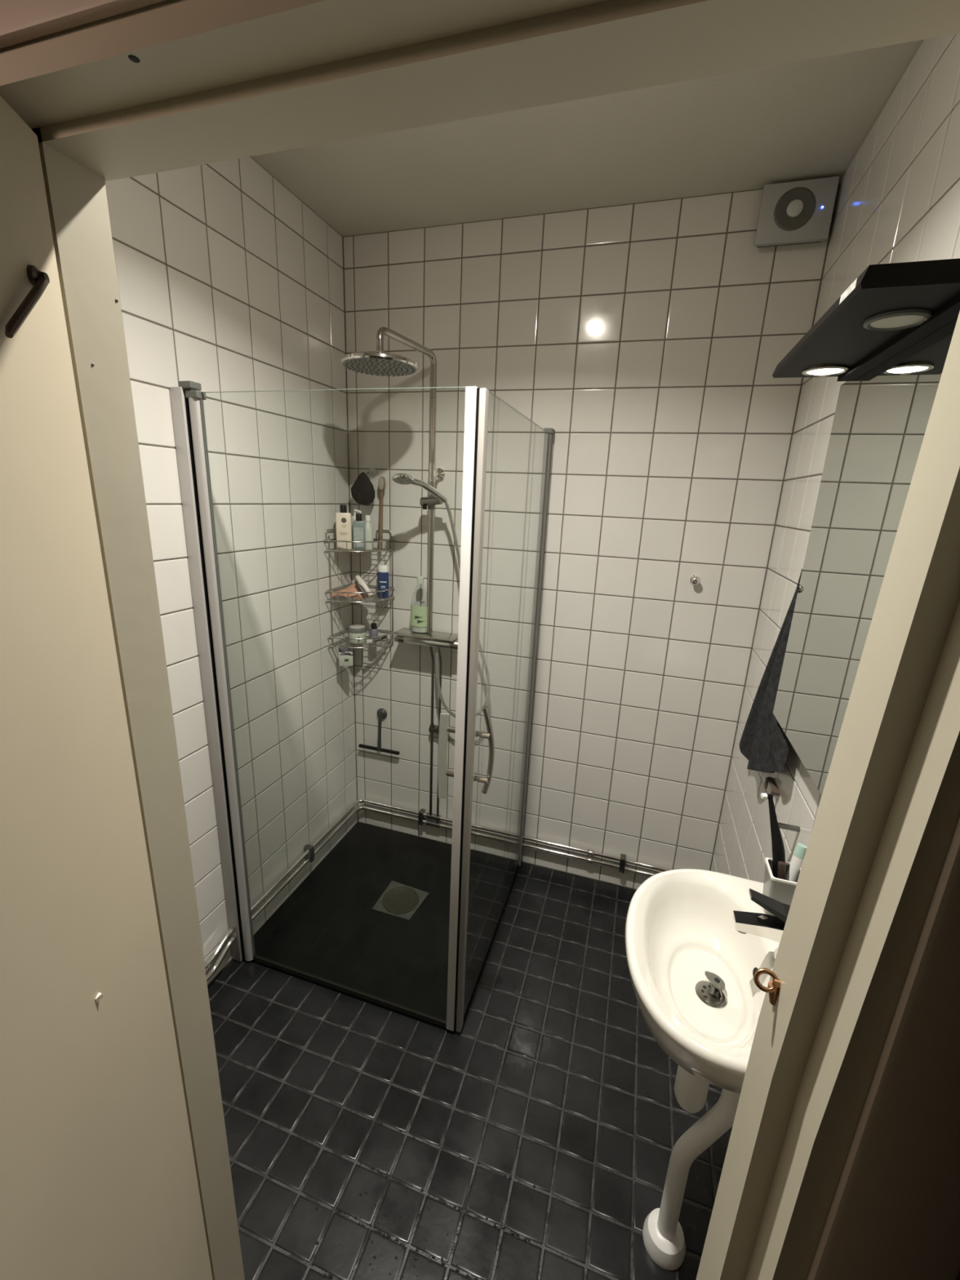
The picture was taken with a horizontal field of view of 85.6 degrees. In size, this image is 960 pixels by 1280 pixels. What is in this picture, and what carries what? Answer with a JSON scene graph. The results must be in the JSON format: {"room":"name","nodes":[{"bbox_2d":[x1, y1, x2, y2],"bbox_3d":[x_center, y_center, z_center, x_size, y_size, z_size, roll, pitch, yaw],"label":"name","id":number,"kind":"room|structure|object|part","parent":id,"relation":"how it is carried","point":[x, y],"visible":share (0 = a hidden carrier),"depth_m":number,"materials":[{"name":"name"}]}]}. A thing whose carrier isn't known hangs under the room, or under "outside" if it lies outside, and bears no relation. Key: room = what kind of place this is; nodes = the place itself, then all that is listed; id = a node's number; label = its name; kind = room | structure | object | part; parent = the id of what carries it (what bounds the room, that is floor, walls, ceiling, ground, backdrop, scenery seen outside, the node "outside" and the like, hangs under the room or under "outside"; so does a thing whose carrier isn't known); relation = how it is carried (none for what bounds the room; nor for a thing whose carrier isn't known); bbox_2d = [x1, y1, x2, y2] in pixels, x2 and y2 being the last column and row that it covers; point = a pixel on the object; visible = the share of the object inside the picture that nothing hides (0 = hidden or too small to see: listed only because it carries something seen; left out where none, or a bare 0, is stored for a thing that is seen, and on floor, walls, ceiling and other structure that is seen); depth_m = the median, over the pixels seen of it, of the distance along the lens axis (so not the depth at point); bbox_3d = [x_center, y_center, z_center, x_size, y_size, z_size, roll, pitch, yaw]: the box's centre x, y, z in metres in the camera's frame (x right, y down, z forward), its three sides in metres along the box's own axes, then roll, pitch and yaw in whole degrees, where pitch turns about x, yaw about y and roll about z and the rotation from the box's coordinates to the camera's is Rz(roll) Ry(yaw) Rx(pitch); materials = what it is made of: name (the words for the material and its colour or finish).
{"room":"bathroom","nodes":[
{"label":"bathroom","id":0,"kind":"room"},
{"bbox_2d":[105,156,357,985],"bbox_3d":[-0.889,-0.111,1.608,0.100,2.825,1.684,7,16,16],"label":"wall","id":1,"kind":"structure","parent":0,"point":[228,281],"depth_m":1.74,"materials":[{"name":"tile"}]},
{"bbox_2d":[303,844,314,862],"bbox_3d":[-0.749,0.935,2.272,0.040,0.072,0.024,7,16,16],"label":"clamp","id":2,"kind":"object","parent":1,"relation":"attached to","point":[311,848],"visible":0.82,"depth_m":2.26,"materials":[{"name":"silver metal"}]},
{"bbox_2d":[168,380,479,1033],"bbox_3d":[-0.452,0.286,1.536,0.868,1.933,0.042,7,16,16],"label":"shower door","id":3,"kind":"structure","parent":1,"relation":"attached to","point":[186,399],"depth_m":1.52,"materials":[{"name":"clear glass"}]},
{"bbox_3d":[-0.464,1.201,1.784,0.755,0.016,0.010,7,16,16],"label":"rail","id":4,"kind":"part","parent":3,"relation":"part of","materials":[{"name":"grey"}]},
{"bbox_2d":[377,708,386,719],"bbox_3d":[-0.475,0.357,2.497,0.054,0.054,0.018,7,16,16],"label":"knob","id":5,"kind":"object","parent":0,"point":[381,713],"depth_m":2.49,"materials":[{"name":"grey plastic"}]},
{"bbox_2d":[207,822,733,1279],"bbox_3d":[-0.077,1.304,1.769,1.890,0.121,1.782,7,16,16],"label":"floor","id":6,"kind":"structure","parent":0,"point":[554,1078],"depth_m":1.51,"materials":[{"name":"tile"}]},
{"bbox_2d":[371,880,428,919],"bbox_3d":[-0.334,1.107,2.209,0.188,0.004,0.177,7,16,16],"label":"floor drain","id":7,"kind":"object","parent":6,"relation":"on","point":[397,900],"visible":1,"depth_m":2.20,"materials":[{"name":"silver metal"}]},
{"bbox_2d":[311,1122,535,1279],"bbox_3d":[-0.141,1.391,1.220,0.510,0.002,0.342,7,16,16],"label":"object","id":8,"kind":"object","parent":6,"relation":"on","point":[415,1257],"visible":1,"depth_m":1.23,"materials":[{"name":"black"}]},
{"bbox_2d":[250,39,924,236],"bbox_3d":[0.034,-1.329,1.039,1.890,0.100,1.782,7,16,16],"label":"ceiling","id":9,"kind":"structure","parent":0,"point":[807,119],"depth_m":1.47,"materials":[{"name":"paint"}]},
{"bbox_2d":[342,179,840,889],"bbox_3d":[0.232,-0.221,2.178,1.890,2.825,0.100,7,16,16],"label":"wall","id":10,"kind":"structure","parent":0,"point":[651,338],"depth_m":2.00,"materials":[{"name":"tile"}]},
{"bbox_2d":[324,528,395,658],"bbox_3d":[-0.518,-0.176,2.258,0.217,0.596,0.217,7,16,16],"label":"rack","id":11,"kind":"object","parent":10,"relation":"attached to","point":[335,549],"visible":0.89,"depth_m":2.23,"materials":[{"name":"silver metal"}]},
{"bbox_3d":[-0.638,-0.199,2.217,0.006,0.490,0.006,7,16,16],"label":"post","id":12,"kind":"part","parent":11,"relation":"part of","materials":[{"name":"silver metal"}]},
{"bbox_2d":[335,504,351,549],"bbox_3d":[-0.564,-0.467,2.147,0.062,0.181,0.041,-1,16,-11],"label":"shampoo bottle","id":13,"kind":"object","parent":11,"relation":"on","point":[343,519],"visible":0.96,"depth_m":2.13,"materials":[{"name":"beige plastic"}]},
{"bbox_2d":[337,645,353,666],"bbox_3d":[-0.590,0.070,2.279,0.062,0.088,0.030,-2,16,-15],"label":"soap box","id":14,"kind":"object","parent":11,"relation":"hanging from","point":[345,655],"visible":0.94,"depth_m":2.27,"materials":[{"name":"grey plastic"}]},
{"bbox_3d":[-0.589,0.037,2.270,0.062,0.021,0.030,-2,16,-15],"label":"lid","id":15,"kind":"part","parent":14,"relation":"part of","materials":[{"name":"grey plastic"}]},
{"bbox_2d":[331,582,368,599],"bbox_3d":[-0.556,-0.211,2.235,0.115,0.060,0.125,7,16,16],"label":"cloth","id":16,"kind":"object","parent":11,"relation":"on","point":[352,588],"visible":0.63,"depth_m":2.20,"materials":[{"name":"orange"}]},
{"bbox_2d":[351,509,361,548],"bbox_3d":[-0.530,-0.478,2.224,0.060,0.164,0.047,7,16,16],"label":"pump bottle","id":17,"kind":"object","parent":11,"relation":"on","point":[353,517],"visible":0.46,"depth_m":2.20,"materials":[{"name":"beige plastic"}]},
{"bbox_2d":[348,624,366,643],"bbox_3d":[-0.547,-0.027,2.312,0.077,0.070,0.077,7,16,16],"label":"jar","id":18,"kind":"object","parent":11,"relation":"on","point":[355,631],"visible":0.9,"depth_m":2.29,"materials":[{"name":"grey plastic"}]},
{"bbox_3d":[-0.546,-0.060,2.303,0.066,0.001,0.066,7,16,16],"label":"lid","id":19,"kind":"part","parent":18,"relation":"part of","materials":[{"name":"beige plastic"}]},
{"bbox_3d":[-0.546,-0.050,2.306,0.077,0.020,0.077,7,16,16],"label":"lid","id":20,"kind":"part","parent":18,"relation":"part of","materials":[{"name":"grey plastic"}]},
{"bbox_2d":[324,537,393,552],"bbox_3d":[-0.510,-0.403,2.197,0.212,0.045,0.212,7,16,16],"label":"basket","id":21,"kind":"object","parent":11,"relation":"on","point":[375,549],"depth_m":2.16,"materials":[{"name":"silver metal"}]},
{"bbox_2d":[352,513,365,549],"bbox_3d":[-0.508,-0.456,2.178,0.052,0.147,0.035,-1,16,-11],"label":"bottle","id":22,"kind":"object","parent":11,"relation":"in","point":[358,526],"visible":0.94,"depth_m":2.16,"materials":[{"name":"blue plastic"}]},
{"bbox_2d":[324,583,395,603],"bbox_3d":[-0.517,-0.200,2.250,0.216,0.045,0.216,7,16,16],"label":"basket","id":23,"kind":"object","parent":11,"relation":"on","point":[392,588],"depth_m":2.22,"materials":[{"name":"silver metal"}]},
{"bbox_2d":[327,627,393,648],"bbox_3d":[-0.527,-0.006,2.307,0.212,0.045,0.212,7,16,16],"label":"basket","id":24,"kind":"object","parent":11,"relation":"on","point":[331,636],"depth_m":2.28,"materials":[{"name":"silver metal"}]},
{"bbox_2d":[354,575,373,597],"bbox_3d":[-0.500,-0.228,2.216,0.086,0.090,0.050,7,16,16],"label":"brush","id":25,"kind":"object","parent":11,"relation":"in","point":[361,584],"visible":0.92,"depth_m":2.21,"materials":[{"name":"beige plastic"}]},
{"bbox_2d":[364,515,373,549],"bbox_3d":[-0.475,-0.457,2.200,0.046,0.141,0.045,7,16,16],"label":"bottle","id":26,"kind":"object","parent":11,"relation":"on","point":[369,531],"visible":0.87,"depth_m":2.19,"materials":[{"name":"grey plastic"}]},
{"bbox_2d":[369,622,377,641],"bbox_3d":[-0.477,-0.035,2.333,0.036,0.082,0.036,7,16,16],"label":"bottle","id":27,"kind":"object","parent":11,"relation":"on","point":[373,631],"visible":0.78,"depth_m":2.32,"materials":[{"name":"grey"}]},
{"bbox_2d":[366,635,386,643],"bbox_3d":[-0.461,-0.002,2.306,0.092,0.031,0.017,-4,17,-21],"label":"razor","id":28,"kind":"object","parent":11,"relation":"on","point":[368,641],"visible":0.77,"depth_m":2.30,"materials":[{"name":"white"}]},
{"bbox_3d":[-0.453,-0.003,2.308,0.076,0.029,0.015,-5,17,-23],"label":"handle","id":29,"kind":"part","parent":28,"relation":"part of","materials":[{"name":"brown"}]},
{"bbox_2d":[377,476,385,549],"bbox_3d":[-0.419,-0.539,2.204,0.033,0.299,0.030,7,16,16],"label":"brush","id":30,"kind":"object","parent":11,"relation":"in","point":[381,482],"visible":0.99,"depth_m":2.19,"materials":[{"name":"brown wood"}]},
{"bbox_3d":[-0.423,-0.510,2.211,0.017,0.240,0.026,7,16,16],"label":"handle","id":31,"kind":"part","parent":30,"relation":"part of","materials":[{"name":"brown wood"}]},
{"bbox_2d":[377,564,389,598],"bbox_3d":[-0.423,-0.257,2.265,0.054,0.140,0.041,7,16,16],"label":"lotion bottle","id":32,"kind":"object","parent":11,"relation":"on","point":[383,575],"visible":0.97,"depth_m":2.25,"materials":[{"name":"blue plastic"}]},
{"bbox_3d":[-0.391,-0.217,2.320,0.006,0.490,0.006,7,16,16],"label":"post","id":33,"kind":"part","parent":11,"relation":"part of","materials":[{"name":"silver metal"}]},
{"bbox_2d":[368,467,377,476],"bbox_3d":[-0.464,-0.714,2.201,0.038,0.038,0.036,7,16,16],"label":"hook","id":34,"kind":"object","parent":10,"relation":"attached to","point":[372,471],"visible":0.99,"depth_m":2.21,"materials":[{"name":"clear plastic"}]},
{"bbox_2d":[351,471,374,505],"bbox_3d":[-0.494,-0.640,2.183,0.102,0.142,0.081,7,16,16],"label":"sponge","id":35,"kind":"object","parent":34,"relation":"hanging from","point":[362,491],"visible":1,"depth_m":2.16,"materials":[{"name":"black fabric"}]},
{"bbox_2d":[358,708,399,755],"bbox_3d":[-0.486,0.436,2.510,0.218,0.214,0.039,7,16,16],"label":"squeegee","id":36,"kind":"object","parent":10,"relation":"attached to","point":[381,713],"visible":1,"depth_m":2.50,"materials":[{"name":"grey plastic"}]},
{"bbox_3d":[-0.493,0.534,2.528,0.218,0.015,0.014,7,16,16],"label":"blade","id":37,"kind":"part","parent":36,"relation":"part of","materials":[{"name":"black plastic"}]},
{"bbox_3d":[-0.485,0.446,2.506,0.019,0.184,0.029,13,19,34],"label":"handle","id":38,"kind":"part","parent":36,"relation":"part of","materials":[{"name":"grey"}]},
{"bbox_2d":[340,326,457,824],"bbox_3d":[-0.294,-0.057,2.083,0.310,2.087,0.509,10,17,25],"label":"shower","id":39,"kind":"object","parent":10,"relation":"attached to","point":[379,362],"visible":0.97,"depth_m":2.05,"materials":[{"name":"silver metal"}]},
{"bbox_3d":[-0.349,-0.010,2.280,0.048,0.043,0.043,7,16,16],"label":"mixer knob","id":40,"kind":"part","parent":39,"relation":"part of","materials":[{"name":"silver metal"}]},
{"bbox_3d":[-0.255,-0.985,1.850,0.024,0.174,0.317,12,18,31],"label":"arm","id":41,"kind":"part","parent":39,"relation":"part of","materials":[{"name":"silver metal"}]},
{"bbox_2d":[410,576,426,632],"bbox_3d":[-0.259,-0.152,2.235,0.086,0.241,0.054,7,16,16],"label":"soap bottle","id":42,"kind":"object","parent":39,"relation":"on","point":[418,614],"visible":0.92,"depth_m":2.23,"materials":[{"name":"plastic"}]},
{"bbox_2d":[392,627,457,642],"bbox_3d":[-0.231,-0.023,2.247,0.276,0.009,0.112,7,16,16],"label":"shelf","id":43,"kind":"object","parent":39,"relation":"attached to","point":[431,636],"depth_m":2.23,"materials":[{"name":"silver metal"}]},
{"bbox_2d":[392,473,490,717],"bbox_3d":[-0.155,-0.138,2.120,0.404,1.017,0.152,-1,16,-13],"label":"shower","id":44,"kind":"object","parent":39,"relation":"attached to","point":[400,478],"visible":0.77,"depth_m":2.07,"materials":[{"name":"silver metal"}]},
{"bbox_3d":[-0.196,-0.573,1.987,0.156,0.087,0.025,-7,18,-31],"label":"handle","id":45,"kind":"part","parent":44,"relation":"part of","materials":[{"name":"silver metal"}]},
{"bbox_3d":[-0.103,0.021,2.208,0.048,0.043,0.043,7,16,16],"label":"mixer knob","id":46,"kind":"part","parent":39,"relation":"part of","materials":[{"name":"silver metal"}]},
{"bbox_2d":[417,808,425,825],"bbox_3d":[-0.288,0.875,2.560,0.024,0.072,0.040,7,16,16],"label":"clamp","id":47,"kind":"object","parent":10,"relation":"attached to","point":[420,818],"visible":0.87,"depth_m":2.54,"materials":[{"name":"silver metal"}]},
{"bbox_2d":[205,805,656,981],"bbox_3d":[-0.025,1.125,1.851,1.670,0.067,1.288,7,16,16],"label":"pipe","id":48,"kind":"object","parent":10,"relation":"attached to","point":[428,822],"visible":0.59,"depth_m":2.34,"materials":[{"name":"silver metal"}]},
{"bbox_2d":[204,799,672,969],"bbox_3d":[-0.023,1.082,1.839,1.670,0.057,1.288,7,16,16],"label":"pipe","id":49,"kind":"object","parent":10,"relation":"attached to","point":[433,816],"visible":0.63,"depth_m":2.32,"materials":[{"name":"silver metal"}]},
{"bbox_2d":[437,387,555,1032],"bbox_3d":[0.076,0.235,1.819,0.157,1.925,0.876,7,16,16],"label":"shower door","id":50,"kind":"structure","parent":10,"relation":"attached to","point":[444,727],"depth_m":1.50,"materials":[{"name":"clear glass"}]},
{"bbox_3d":[-0.105,0.333,1.476,0.030,0.265,0.005,3,15,3],"label":"handle","id":51,"kind":"part","parent":50,"relation":"part of","materials":[{"name":"silver metal"}]},
{"bbox_3d":[-0.058,0.387,1.483,0.076,0.017,0.017,7,16,16],"label":"handle post","id":52,"kind":"part","parent":50,"relation":"part of","materials":[{"name":"silver metal"}]},
{"bbox_3d":[-0.053,0.255,1.446,0.076,0.017,0.017,7,16,16],"label":"handle post","id":53,"kind":"part","parent":50,"relation":"part of","materials":[{"name":"silver metal"}]},
{"bbox_3d":[0.004,0.394,1.469,0.040,0.018,0.019,7,16,16],"label":"handle post","id":54,"kind":"part","parent":50,"relation":"part of","materials":[{"name":"silver metal"}]},
{"bbox_3d":[0.009,0.261,1.432,0.040,0.018,0.019,7,16,16],"label":"handle post","id":55,"kind":"part","parent":50,"relation":"part of","materials":[{"name":"silver metal"}]},
{"bbox_3d":[0.019,0.307,1.440,0.025,0.277,0.055,13,19,33],"label":"handle","id":56,"kind":"part","parent":50,"relation":"part of","materials":[{"name":"silver metal"}]},
{"bbox_3d":[0.098,0.238,1.804,0.006,1.881,0.810,7,16,16],"label":"pane","id":57,"kind":"part","parent":50,"relation":"part of","materials":[{"name":"clear glass"}]},
{"bbox_2d":[618,853,626,873],"bbox_3d":[0.630,0.988,2.290,0.024,0.072,0.040,7,16,16],"label":"clamp","id":58,"kind":"object","parent":10,"relation":"attached to","point":[623,857],"visible":0.96,"depth_m":2.27,"materials":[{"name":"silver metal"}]},
{"bbox_2d":[689,575,700,585],"bbox_3d":[0.798,-0.221,1.919,0.034,0.034,0.036,7,16,16],"label":"robe hook","id":59,"kind":"object","parent":10,"relation":"attached to","point":[695,580],"visible":1,"depth_m":1.91,"materials":[{"name":"silver metal"}]},
{"bbox_2d":[754,176,839,247],"bbox_3d":[0.955,-1.292,1.573,0.199,0.157,0.057,7,16,16],"label":"fan","id":60,"kind":"object","parent":10,"relation":"attached to","point":[801,211],"visible":1,"depth_m":1.55,"materials":[{"name":"white plastic"}]},
{"bbox_2d":[710,33,959,883],"bbox_3d":[0.816,0.100,1.107,0.100,2.825,1.684,7,16,16],"label":"wall","id":61,"kind":"structure","parent":0,"point":[898,201],"depth_m":1.33,"materials":[{"name":"tile"}]},
{"bbox_2d":[625,868,779,1093],"bbox_3d":[0.481,0.695,1.062,0.370,0.166,0.486,7,16,16],"label":"basin","id":62,"kind":"object","parent":61,"relation":"attached to","point":[691,972],"visible":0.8,"depth_m":1.08,"materials":[{"name":"white ceramic"}]},
{"bbox_2d":[642,1065,740,1270],"bbox_3d":[0.459,1.103,1.124,0.106,0.654,0.129,-10,20,-39],"label":"drain pipe","id":63,"kind":"object","parent":62,"relation":"attached to","point":[664,1240],"visible":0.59,"depth_m":1.13,"materials":[{"name":"white plastic"}]},
{"bbox_3d":[0.482,0.722,1.075,0.008,0.022,0.020,11,18,28],"label":"plug stem","id":64,"kind":"part","parent":62,"relation":"part of","materials":[{"name":"silver metal"}]},
{"bbox_2d":[733,888,790,958],"bbox_3d":[0.570,0.560,1.010,0.137,0.132,0.054,7,16,16],"label":"faucet","id":65,"kind":"object","parent":62,"relation":"on","point":[771,927],"visible":0.39,"depth_m":1.00,"materials":[{"name":"silver metal"}]},
{"bbox_3d":[0.554,0.560,1.015,0.104,0.032,0.036,7,16,16],"label":"spout","id":66,"kind":"part","parent":65,"relation":"part of","materials":[{"name":"silver metal"}]},
{"bbox_3d":[0.554,0.549,1.012,0.102,0.012,0.033,7,16,16],"label":"plate","id":67,"kind":"part","parent":65,"relation":"part of","materials":[{"name":"silver metal"}]},
{"bbox_3d":[0.577,0.516,0.996,0.111,0.039,0.040,7,16,16],"label":"lever","id":68,"kind":"part","parent":65,"relation":"part of","materials":[{"name":"silver metal"}]},
{"bbox_2d":[762,857,800,915],"bbox_3d":[0.652,0.545,1.120,0.070,0.106,0.070,7,16,16],"label":"toothbrush cup","id":69,"kind":"object","parent":62,"relation":"on","point":[782,891],"visible":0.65,"depth_m":1.09,"materials":[{"name":"grey"}]},
{"bbox_2d":[760,793,785,878],"bbox_3d":[0.647,0.467,1.139,0.028,0.231,0.118,-1,16,-11],"label":"toothbrush","id":70,"kind":"object","parent":69,"relation":"in","point":[778,848],"visible":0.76,"depth_m":1.13,"materials":[{"name":"black plastic"}]},
{"bbox_3d":[0.650,0.471,1.136,0.025,0.226,0.112,1,16,-5],"label":"handle","id":71,"kind":"part","parent":70,"relation":"part of","materials":[{"name":"black plastic"}]},
{"bbox_2d":[777,861,786,879],"bbox_3d":[0.648,0.533,1.109,0.017,0.116,0.040,-8,19,-34],"label":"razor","id":72,"kind":"object","parent":69,"relation":"in","point":[781,865],"visible":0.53,"depth_m":1.10,"materials":[{"name":"brown plastic"}]},
{"bbox_2d":[786,843,807,882],"bbox_3d":[0.681,0.514,1.130,0.054,0.144,0.023,-9,19,-37],"label":"toothpaste tube","id":73,"kind":"object","parent":69,"relation":"in","point":[796,863],"visible":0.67,"depth_m":1.12,"materials":[{"name":"white plastic"}]},
{"bbox_2d":[764,776,779,797],"bbox_3d":[0.814,0.417,1.446,0.020,0.033,0.090,7,16,16],"label":"double hook","id":74,"kind":"object","parent":61,"relation":"attached to","point":[775,791],"visible":0.8,"depth_m":1.44,"materials":[{"name":"silver metal"}]},
{"bbox_2d":[777,822,799,831],"bbox_3d":[0.731,0.445,1.234,0.052,0.019,0.019,7,16,16],"label":"peg","id":75,"kind":"object","parent":61,"relation":"attached to","point":[784,826],"visible":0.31,"depth_m":1.23,"materials":[{"name":"silver metal"}]},
{"bbox_2d":[773,318,957,795],"bbox_3d":[0.699,-0.100,0.916,0.064,0.770,0.656,7,16,16],"label":"mirror","id":76,"kind":"object","parent":61,"relation":"attached to","point":[881,419],"visible":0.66,"depth_m":0.96,"materials":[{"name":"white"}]},
{"bbox_2d":[772,257,959,381],"bbox_3d":[0.630,-0.491,0.842,0.180,0.034,0.500,7,16,16],"label":"lamp","id":77,"kind":"object","parent":76,"relation":"attached to","point":[888,308],"visible":1,"depth_m":0.73,"materials":[{"name":"black metal"}]},
{"bbox_3d":[0.835,-0.171,1.289,0.031,0.031,0.030,7,16,16],"label":"towel hook","id":78,"kind":"object","parent":61,"relation":"attached to","visible":0},
{"bbox_2d":[739,568,802,773],"bbox_3d":[0.822,0.111,1.449,0.042,0.638,0.450,7,16,16],"label":"hand towel","id":79,"kind":"object","parent":78,"relation":"hanging from","point":[763,742],"visible":0.57,"depth_m":1.44,"materials":[{"name":"grey fabric"}]},
{"bbox_2d":[955,1270,959,1279],"bbox_3d":[-0.273,0.199,0.621,3.100,2.845,0.115,7,16,16],"label":"wall","id":80,"kind":"structure","parent":0,"point":[957,1277],"depth_m":0.43,"materials":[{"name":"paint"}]},
{"bbox_2d":[0,0,167,48],"bbox_3d":[-0.046,-0.476,0.306,1.050,0.079,0.011,7,16,16],"label":"trim","id":81,"kind":"structure","parent":80,"relation":"attached to","point":[20,20],"depth_m":0.40,"materials":[{"name":"paint"}]},
{"bbox_2d":[0,95,213,1279],"bbox_3d":[-0.377,0.584,0.385,0.060,1.958,0.749,-1,16,-13],"label":"door","id":82,"kind":"structure","parent":80,"relation":"in","point":[99,1180],"depth_m":0.49,"materials":[{"name":"beige paint"}]},
{"bbox_2d":[31,127,244,1279],"bbox_3d":[-0.474,0.470,0.761,0.062,1.994,0.110,7,16,16],"label":"trim","id":83,"kind":"structure","parent":80,"relation":"attached to","point":[77,196],"depth_m":0.64,"materials":[{"name":"paint"}]},
{"bbox_2d":[0,0,959,181],"bbox_3d":[-0.037,-0.449,0.376,0.895,0.056,0.110,7,16,16],"label":"trim","id":84,"kind":"structure","parent":80,"relation":"attached to","point":[169,85],"depth_m":0.39,"materials":[{"name":"paint"}]},
{"bbox_2d":[695,311,959,1279],"bbox_3d":[0.301,0.566,0.533,0.100,1.994,0.110,7,16,16],"label":"trim","id":85,"kind":"structure","parent":80,"relation":"attached to","point":[887,816],"depth_m":0.42,"materials":[{"name":"paint"}]},
{"bbox_2d":[807,817,959,1279],"bbox_3d":[0.344,0.582,0.457,0.093,2.006,0.012,7,16,16],"label":"trim","id":86,"kind":"structure","parent":80,"relation":"attached to","point":[894,1214],"depth_m":0.40,"materials":[{"name":"paint"}]}
]}

